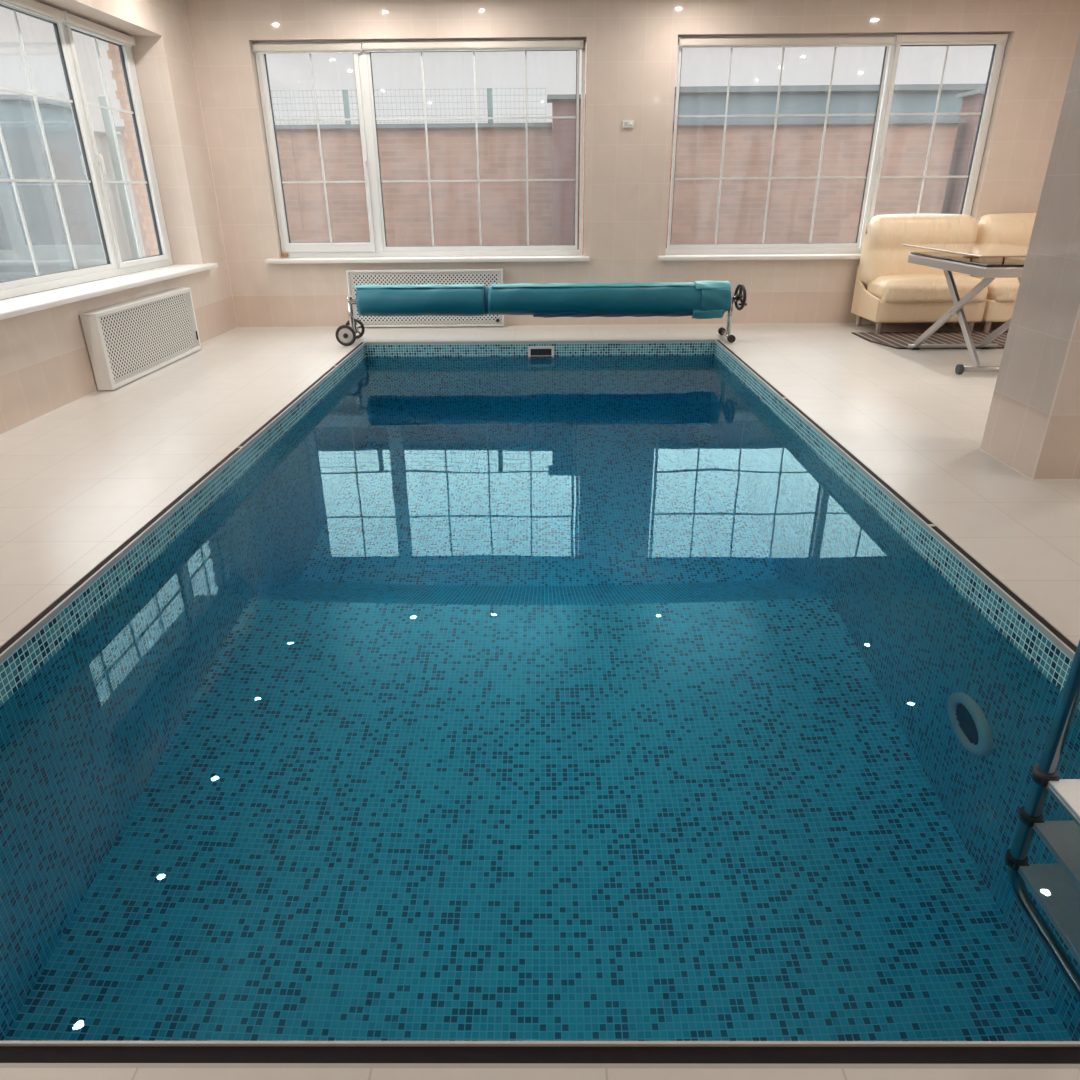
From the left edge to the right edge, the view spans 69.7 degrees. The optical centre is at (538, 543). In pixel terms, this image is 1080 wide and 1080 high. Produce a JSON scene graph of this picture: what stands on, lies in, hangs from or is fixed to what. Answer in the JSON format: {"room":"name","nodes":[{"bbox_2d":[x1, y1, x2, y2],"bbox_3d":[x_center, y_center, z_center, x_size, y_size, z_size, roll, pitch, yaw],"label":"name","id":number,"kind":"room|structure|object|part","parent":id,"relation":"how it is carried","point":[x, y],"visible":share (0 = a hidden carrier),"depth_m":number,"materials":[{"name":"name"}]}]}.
{"room":"indoor swimming pool","nodes":[
{"label":"indoor swimming pool","id":0,"kind":"room"},
{"bbox_2d":[0,0,236,433],"bbox_3d":[-3.474,-1.294,2.422,0.300,3.090,11.844,0,25,0],"label":"wall","id":1,"kind":"structure","parent":0,"point":[46,366],"depth_m":6.92,"materials":[{"name":"tile"}]},
{"bbox_2d":[0,2,217,319],"bbox_3d":[-3.427,-2.891,5.714,0.445,1.928,3.560,0,25,0],"label":"window","id":2,"kind":"structure","parent":1,"relation":"in","point":[114,266],"depth_m":6.19,"materials":[{"name":"white plastic"}]},
{"bbox_2d":[0,0,66,22],"bbox_3d":[-3.570,-3.508,4.849,0.057,0.079,2.112,0,25,0],"label":"roller blind","id":3,"kind":"object","parent":2,"relation":"attached to","point":[31,6],"visible":1,"depth_m":5.51,"materials":[{"name":"white fabric"}]},
{"bbox_3d":[-3.619,-2.916,5.720,0.060,1.885,3.250,0,25,0],"label":"frame","id":4,"kind":"part","parent":2,"relation":"part of","materials":[{"name":"white plastic"}]},
{"bbox_2d":[63,11,134,46],"bbox_3d":[-3.561,-4.172,6.299,0.057,0.079,1.062,0,25,0],"label":"roller blind","id":5,"kind":"object","parent":2,"relation":"attached to","point":[74,21],"visible":0.93,"depth_m":6.25,"materials":[{"name":"beige fabric"}]},
{"bbox_3d":[-3.569,-4.144,6.312,0.018,0.016,1.030,0,25,0],"label":"rail","id":6,"kind":"part","parent":5,"relation":"part of","materials":[{"name":"white plastic"}]},
{"bbox_3d":[-3.548,-3.078,6.294,0.040,0.150,0.024,0,25,0],"label":"handle","id":7,"kind":"part","parent":2,"relation":"part of","materials":[{"name":"white plastic"}]},
{"bbox_3d":[-3.390,-2.034,6.106,0.385,0.043,3.560,0,25,0],"label":"sill","id":8,"kind":"part","parent":2,"relation":"part of","materials":[{"name":"white plastic"}]},
{"bbox_3d":[-3.600,-3.352,6.667,0.068,1.780,0.935,0,25,0],"label":"sash","id":9,"kind":"part","parent":2,"relation":"part of","materials":[{"name":"white plastic"}]},
{"bbox_2d":[0,0,999,435],"bbox_3d":[1.146,-1.312,2.497,8.937,2.990,11.645,0,25,0],"label":"trim","id":10,"kind":"structure","parent":1,"relation":"attached to","point":[183,0],"depth_m":8.34,"materials":[{"name":"white tile"}]},
{"bbox_2d":[107,43,169,268],"bbox_3d":[-3.700,-1.405,2.549,0.151,3.790,12.165,0,25,0],"label":"wall","id":11,"kind":"structure","parent":0,"point":[113,52],"depth_m":7.06,"materials":[{"name":"orange brick"}]},
{"bbox_2d":[325,43,585,257],"bbox_3d":[1.153,-3.929,7.972,9.787,3.790,0.149,0,25,0],"label":"wall","id":12,"kind":"structure","parent":0,"point":[585,43],"depth_m":7.99,"materials":[{"name":"paint"}]},
{"bbox_2d":[0,322,1079,1079],"bbox_3d":[1.108,0.081,3.190,9.437,0.120,12.145,0,25,0],"label":"floor","id":13,"kind":"structure","parent":0,"point":[78,480],"depth_m":4.38,"materials":[{"name":"tile"}]},
{"bbox_2d":[79,287,200,389],"bbox_3d":[-3.227,-1.740,6.421,0.119,0.552,1.650,0,25,0],"label":"radiator cover","id":14,"kind":"object","parent":13,"relation":"on","point":[124,338],"visible":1,"depth_m":6.19,"materials":[{"name":"white metal"}]},
{"bbox_2d":[346,269,503,326],"bbox_3d":[-1.190,-2.616,8.255,1.640,0.578,0.114,0,25,0],"label":"radiator cover","id":15,"kind":"object","parent":13,"relation":"on","point":[487,279],"visible":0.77,"depth_m":8.17,"materials":[{"name":"white metal"}]},
{"bbox_2d":[0,342,1079,708],"bbox_3d":[0.006,0.600,4.980,3.422,2.503,6.824,0,25,0],"label":"pool tile border","id":16,"kind":"object","parent":13,"relation":"in","point":[23,663],"visible":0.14,"depth_m":3.64,"materials":[{"name":"blue tile"}]},
{"bbox_2d":[0,340,1079,1046],"bbox_3d":[-0.004,-0.545,4.457,3.426,0.021,6.826,0,25,0],"label":"trim","id":17,"kind":"structure","parent":16,"relation":"on","point":[1059,644],"depth_m":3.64,"materials":[{"name":"brown metal"}]},
{"bbox_2d":[0,355,1079,1040],"bbox_3d":[0.007,0.694,5.023,3.446,2.455,6.848,0,25,0],"label":"pool water","id":18,"kind":"object","parent":16,"relation":"in","point":[517,698],"visible":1,"depth_m":2.24,"materials":[{"name":"blue liquid"}]},
{"bbox_2d":[528,346,553,356],"bbox_3d":[0.027,-1.845,7.606,0.258,0.187,0.015,0,25,0],"label":"skimmer","id":19,"kind":"object","parent":16,"relation":"attached to","point":[532,350],"visible":0.5,"depth_m":7.59,"materials":[{"name":"white plastic"}]},
{"bbox_2d":[0,340,1079,1063],"bbox_3d":[-0.004,-0.545,4.456,3.496,0.011,6.898,0,25,0],"label":"trim","id":20,"kind":"structure","parent":13,"relation":"attached to","point":[8,1054],"depth_m":1.33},
{"bbox_2d":[0,1063,1079,1068],"bbox_3d":[-0.022,0.907,1.323,3.496,0.050,0.008,0,25,0],"label":"trim","id":21,"kind":"structure","parent":13,"relation":"on","point":[2,1065],"depth_m":1.31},
{"bbox_2d":[335,284,746,345],"bbox_3d":[0.030,-2.229,7.479,3.915,0.527,0.484,0,25,0],"label":"reel","id":22,"kind":"object","parent":13,"relation":"on","point":[345,335],"visible":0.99,"depth_m":7.38,"materials":[{"name":"silver metal"}]},
{"bbox_3d":[-1.805,-2.211,7.468,0.052,0.330,0.052,0,25,0],"label":"post","id":23,"kind":"part","parent":22,"relation":"part of","materials":[{"name":"silver metal"}]},
{"bbox_2d":[354,280,730,318],"bbox_3d":[0.035,-2.322,7.404,3.536,0.347,0.314,0,25,0],"label":"cover","id":24,"kind":"object","parent":22,"relation":"on","point":[706,299],"visible":1,"depth_m":7.28,"materials":[{"name":"plastic"}]},
{"bbox_3d":[-1.108,-2.326,7.412,1.205,0.295,0.298,0,25,0],"label":"panel","id":25,"kind":"part","parent":24,"relation":"part of","materials":[{"name":"plastic"}]},
{"bbox_3d":[0.654,-2.334,7.399,2.260,0.288,0.296,0,25,0],"label":"panel","id":26,"kind":"part","parent":24,"relation":"part of","materials":[{"name":"plastic"}]},
{"bbox_3d":[1.835,-2.183,7.425,0.044,0.360,0.044,0,25,0],"label":"post","id":27,"kind":"part","parent":22,"relation":"part of","materials":[{"name":"silver metal"}]},
{"bbox_2d":[237,365,935,526],"bbox_3d":[0.000,-0.793,4.986,4.444,0.010,2.182,8,26,18],"label":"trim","id":28,"kind":"structure","parent":13,"relation":"attached to","point":[930,525],"depth_m":3.40,"materials":[{"name":"metal"}]},
{"bbox_2d":[851,214,987,332],"bbox_3d":[3.850,-2.716,7.791,1.060,1.095,0.790,0,25,0],"label":"armchair","id":29,"kind":"object","parent":13,"relation":"on","point":[898,290],"visible":0.81,"depth_m":7.63,"materials":[{"name":"beige leather"}]},
{"bbox_3d":[3.406,-2.381,8.238,0.059,0.120,0.059,0,25,0],"label":"leg","id":30,"kind":"part","parent":29,"relation":"part of","materials":[{"name":"beige wood"}]},
{"bbox_3d":[3.346,-2.551,7.875,0.032,0.492,0.680,0,25,0],"label":"panel","id":31,"kind":"part","parent":29,"relation":"part of","materials":[{"name":"beige leather"}]},
{"bbox_3d":[3.403,-2.157,7.747,0.059,0.120,0.059,0,25,0],"label":"leg","id":32,"kind":"part","parent":29,"relation":"part of","materials":[{"name":"beige wood"}]},
{"bbox_3d":[3.847,-2.970,7.864,1.054,0.695,0.444,0,25,0],"label":"backrest","id":33,"kind":"part","parent":29,"relation":"part of","materials":[{"name":"beige leather"}]},
{"bbox_2d":[867,274,986,298],"bbox_3d":[3.866,-2.544,7.732,1.020,0.270,0.540,0,25,0],"label":"seat cushion","id":34,"kind":"object","parent":29,"relation":"on","point":[880,286],"depth_m":7.51,"materials":[{"name":"beige leather"}]},
{"bbox_3d":[4.313,-2.161,7.740,0.059,0.120,0.059,0,25,0],"label":"leg","id":35,"kind":"part","parent":29,"relation":"part of","materials":[{"name":"beige wood"}]},
{"bbox_2d":[852,331,1007,348],"bbox_3d":[3.956,-1.957,7.428,1.590,0.012,0.860,0,25,0],"label":"floor mat","id":36,"kind":"object","parent":13,"relation":"on","point":[897,340],"visible":0.65,"depth_m":7.46,"materials":[{"name":"brown fabric"}]},
{"bbox_2d":[903,244,1027,373],"bbox_3d":[3.728,-2.005,6.505,0.911,0.875,1.397,0,25,0],"label":"folding table","id":37,"kind":"object","parent":13,"relation":"on","point":[968,259],"visible":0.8,"depth_m":6.24,"materials":[{"name":"silver metal"}]},
{"bbox_3d":[3.408,-1.905,6.405,0.030,0.732,1.038,0,25,0],"label":"leg","id":38,"kind":"part","parent":37,"relation":"part of","materials":[{"name":"silver metal"}]},
{"bbox_3d":[3.442,-1.866,6.313,0.030,0.724,0.862,0,25,0],"label":"leg","id":39,"kind":"part","parent":37,"relation":"part of","materials":[{"name":"silver metal"}]},
{"bbox_3d":[3.710,-2.410,6.354,0.883,0.012,1.335,0,25,0],"label":"glass","id":40,"kind":"part","parent":37,"relation":"part of","materials":[{"name":"clear glass"}]},
{"bbox_3d":[3.736,-2.285,6.339,0.850,0.070,1.330,0,25,0],"label":"frame","id":41,"kind":"part","parent":37,"relation":"part of","materials":[{"name":"silver metal"}]},
{"bbox_3d":[3.735,-2.327,6.320,0.830,0.018,1.310,0,25,0],"label":"glass","id":42,"kind":"part","parent":37,"relation":"part of","materials":[{"name":"clear glass"}]},
{"bbox_3d":[4.008,-1.908,6.400,0.030,0.732,1.038,0,25,0],"label":"leg","id":43,"kind":"part","parent":37,"relation":"part of","materials":[{"name":"silver metal"}]},
{"bbox_2d":[957,213,1035,332],"bbox_3d":[4.965,-2.722,7.782,1.090,1.095,0.790,0,25,0],"label":"sofa","id":44,"kind":"object","parent":13,"relation":"on","point":[1016,229],"visible":0.3,"depth_m":7.62,"materials":[{"name":"beige leather"}]},
{"bbox_3d":[4.483,-2.162,7.738,0.059,0.120,0.059,0,25,0],"label":"leg","id":45,"kind":"part","parent":44,"relation":"part of","materials":[{"name":"beige wood"}]},
{"bbox_2d":[980,277,1018,298],"bbox_3d":[4.958,-2.549,7.723,1.075,0.270,0.540,0,25,0],"label":"seat cushion","id":46,"kind":"object","parent":44,"relation":"on","point":[999,288],"depth_m":7.51,"materials":[{"name":"beige leather"}]},
{"bbox_3d":[4.957,-2.975,7.856,1.074,0.695,0.444,0,25,0],"label":"backrest","id":47,"kind":"part","parent":44,"relation":"part of","materials":[{"name":"beige leather"}]},
{"bbox_2d":[980,33,1079,478],"bbox_3d":[2.747,-1.786,3.503,0.547,2.990,0.513,0,25,0],"label":"column","id":48,"kind":"structure","parent":13,"relation":"on","point":[1047,302],"depth_m":3.79,"materials":[{"name":"tile"}]},
{"bbox_2d":[979,305,1079,480],"bbox_3d":[2.747,-1.786,3.503,0.559,2.990,0.525,0,25,0],"label":"trim","id":49,"kind":"structure","parent":48,"relation":"attached to","point":[1032,478],"depth_m":3.82,"materials":[{"name":"white tile"}]},
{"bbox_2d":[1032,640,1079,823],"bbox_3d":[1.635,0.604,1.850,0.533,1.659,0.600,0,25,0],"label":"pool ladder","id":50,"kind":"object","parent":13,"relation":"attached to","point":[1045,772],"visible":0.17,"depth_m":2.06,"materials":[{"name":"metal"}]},
{"bbox_3d":[1.625,0.604,1.851,0.496,1.659,0.542,0,25,0],"label":"rail","id":51,"kind":"part","parent":50,"relation":"part of","materials":[{"name":"metal"}]},
{"bbox_2d":[184,0,1079,326],"bbox_3d":[1.127,-3.817,7.847,9.437,3.090,0.170,0,25,0],"label":"wall","id":52,"kind":"structure","parent":0,"point":[630,61],"depth_m":7.56,"materials":[{"name":"tile"}]},
{"bbox_2d":[254,39,589,263],"bbox_3d":[-1.163,-3.884,7.770,3.385,1.988,0.260,0,25,0],"label":"window","id":53,"kind":"structure","parent":52,"relation":"in","point":[377,250],"depth_m":7.97,"materials":[{"name":"white plastic"}]},
{"bbox_2d":[252,43,362,53],"bbox_3d":[-2.210,-4.747,7.426,1.037,0.079,0.057,0,25,0],"label":"roller blind","id":54,"kind":"object","parent":53,"relation":"attached to","point":[331,47],"visible":1,"depth_m":7.41,"materials":[{"name":"beige fabric"}]},
{"bbox_3d":[-2.209,-4.722,7.446,1.005,0.016,0.018,0,25,0],"label":"rail","id":55,"kind":"part","parent":54,"relation":"part of","materials":[{"name":"white plastic"}]},
{"bbox_3d":[-2.208,-3.937,7.846,0.955,1.840,0.068,0,25,0],"label":"sash","id":56,"kind":"part","parent":53,"relation":"part of","materials":[{"name":"white plastic"}]},
{"bbox_3d":[-1.749,-3.803,7.846,0.024,0.150,0.040,0,25,0],"label":"handle","id":57,"kind":"part","parent":53,"relation":"part of","materials":[{"name":"white plastic"}]},
{"bbox_3d":[-1.156,-2.987,8.147,3.385,0.043,0.200,0,25,0],"label":"sill","id":58,"kind":"part","parent":53,"relation":"part of","materials":[{"name":"white plastic"}]},
{"bbox_2d":[362,40,582,51],"bbox_3d":[-0.627,-4.761,7.409,2.112,0.079,0.057,0,25,0],"label":"roller blind","id":59,"kind":"object","parent":53,"relation":"attached to","point":[534,44],"visible":1,"depth_m":7.39,"materials":[{"name":"beige fabric"}]},
{"bbox_3d":[-0.627,-4.736,7.430,2.080,0.016,0.018,0,25,0],"label":"rail","id":60,"kind":"part","parent":59,"relation":"part of","materials":[{"name":"white plastic"}]},
{"bbox_2d":[622,120,633,127],"bbox_3d":[0.882,-4.117,7.601,0.110,0.065,0.031,0,25,0],"label":"thermostat","id":61,"kind":"object","parent":52,"relation":"attached to","point":[626,123],"visible":1,"depth_m":7.59,"materials":[{"name":"white plastic"}]},
{"bbox_2d":[658,34,1005,260],"bbox_3d":[2.925,-3.908,7.734,3.360,1.998,0.260,0,25,0],"label":"window","id":62,"kind":"structure","parent":52,"relation":"in","point":[752,251],"depth_m":7.87,"materials":[{"name":"white plastic"}]},
{"bbox_3d":[2.932,-3.007,8.114,3.360,0.043,0.200,0,25,0],"label":"sill","id":63,"kind":"part","parent":62,"relation":"part of","materials":[{"name":"white plastic"}]},
{"bbox_2d":[678,36,895,47],"bbox_3d":[2.365,-4.779,7.383,2.047,0.079,0.057,0,25,0],"label":"roller blind","id":64,"kind":"object","parent":62,"relation":"attached to","point":[886,40],"visible":1,"depth_m":7.36,"materials":[{"name":"beige fabric"}]},
{"bbox_3d":[2.365,-4.754,7.404,2.015,0.016,0.018,0,25,0],"label":"rail","id":65,"kind":"part","parent":64,"relation":"part of","materials":[{"name":"white plastic"}]},
{"bbox_3d":[3.447,-3.827,7.803,0.024,0.150,0.040,0,25,0],"label":"handle","id":66,"kind":"part","parent":62,"relation":"part of","materials":[{"name":"white plastic"}]},
{"bbox_3d":[3.930,-3.970,7.795,1.010,1.850,0.068,0,25,0],"label":"sash","id":67,"kind":"part","parent":62,"relation":"part of","materials":[{"name":"white plastic"}]},
{"bbox_2d":[895,34,1007,44],"bbox_3d":[3.920,-4.795,7.367,1.047,0.079,0.057,0,25,0],"label":"roller blind","id":68,"kind":"object","parent":62,"relation":"attached to","point":[962,38],"visible":1,"depth_m":7.35,"materials":[{"name":"beige fabric"}]},
{"bbox_3d":[3.920,-4.770,7.388,1.015,0.016,0.018,0,25,0],"label":"rail","id":69,"kind":"part","parent":68,"relation":"part of","materials":[{"name":"white plastic"}]},
{"bbox_3d":[-21.804,-4.620,14.512,36.203,0.050,50.000,0,25,0],"label":"ground","id":70,"kind":"structure","parent":0,"visible":0},
{"bbox_2d":[0,94,114,299],"bbox_3d":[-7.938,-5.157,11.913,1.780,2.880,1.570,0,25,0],"label":"neighboring building","id":71,"kind":"structure","parent":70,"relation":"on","point":[19,121],"depth_m":11.42,"materials":[{"name":"metal"}]},
{"bbox_3d":[-7.127,-4.952,11.908,0.040,1.900,0.700,0,25,0],"label":"door","id":72,"kind":"part","parent":71,"relation":"part of","materials":[{"name":"plastic"}]},
{"bbox_2d":[93,131,145,276],"bbox_3d":[-9.061,-6.378,14.732,0.440,2.770,16.140,0,25,0],"label":"fence","id":73,"kind":"object","parent":70,"relation":"on","point":[100,137],"visible":0.02,"depth_m":16.39,"materials":[{"name":"stone"}]},
{"bbox_2d":[98,96,144,272],"bbox_3d":[-8.709,-7.425,16.257,0.150,3.400,0.150,0,25,0],"label":"fence post","id":74,"kind":"object","parent":70,"relation":"on","point":[102,99],"visible":0.57,"depth_m":16.09,"materials":[{"name":"metal"}]},
{"bbox_3d":[18.246,-8.756,22.815,43.797,0.050,31.025,0,25,0],"label":"ground","id":75,"kind":"structure","parent":0,"visible":0},
{"bbox_2d":[112,122,551,269],"bbox_3d":[-2.761,-4.657,11.220,6.080,2.470,0.390,0,25,0],"label":"fence","id":76,"kind":"object","parent":75,"relation":"on","point":[451,146],"visible":0.39,"depth_m":10.89,"materials":[{"name":"brick"}]},
{"bbox_2d":[272,88,545,124],"bbox_3d":[-2.718,-5.986,10.637,5.651,0.429,0.063,0,25,0],"label":"mesh fence","id":77,"kind":"object","parent":76,"relation":"on","point":[489,95],"visible":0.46,"depth_m":10.59,"materials":[{"name":"metal"}]},
{"bbox_3d":[-2.632,-5.989,10.642,0.070,0.429,0.050,0,25,0],"label":"post","id":78,"kind":"part","parent":77,"relation":"part of","materials":[{"name":"metal"}]},
{"bbox_3d":[-0.662,-5.998,10.626,0.070,0.429,0.050,0,25,0],"label":"post","id":79,"kind":"part","parent":77,"relation":"part of","materials":[{"name":"metal"}]},
{"bbox_2d":[547,94,580,249],"bbox_3d":[0.480,-4.612,10.726,0.710,2.750,0.490,0,25,0],"label":"brick pier","id":80,"kind":"object","parent":75,"relation":"on","point":[563,130],"visible":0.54,"depth_m":10.35,"materials":[{"name":"brick"}]},
{"bbox_2d":[666,119,966,248],"bbox_3d":[3.334,-4.686,11.170,4.930,2.470,0.390,0,25,0],"label":"fence","id":81,"kind":"object","parent":75,"relation":"on","point":[798,143],"visible":0.46,"depth_m":10.83,"materials":[{"name":"brick"}]},
{"bbox_2d":[673,84,985,120],"bbox_3d":[5.234,-6.377,14.097,7.900,3.080,3.200,0,25,0],"label":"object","id":82,"kind":"object","parent":75,"relation":"on","point":[907,98],"visible":0.2,"depth_m":12.19,"materials":[{"name":"painted metal"}]},
{"bbox_2d":[941,89,984,213],"bbox_3d":[6.217,-4.818,11.010,0.840,2.800,0.640,0,25,0],"label":"brick pier","id":83,"kind":"object","parent":75,"relation":"on","point":[972,100],"visible":0.29,"depth_m":10.70,"materials":[{"name":"brick"}]}
]}

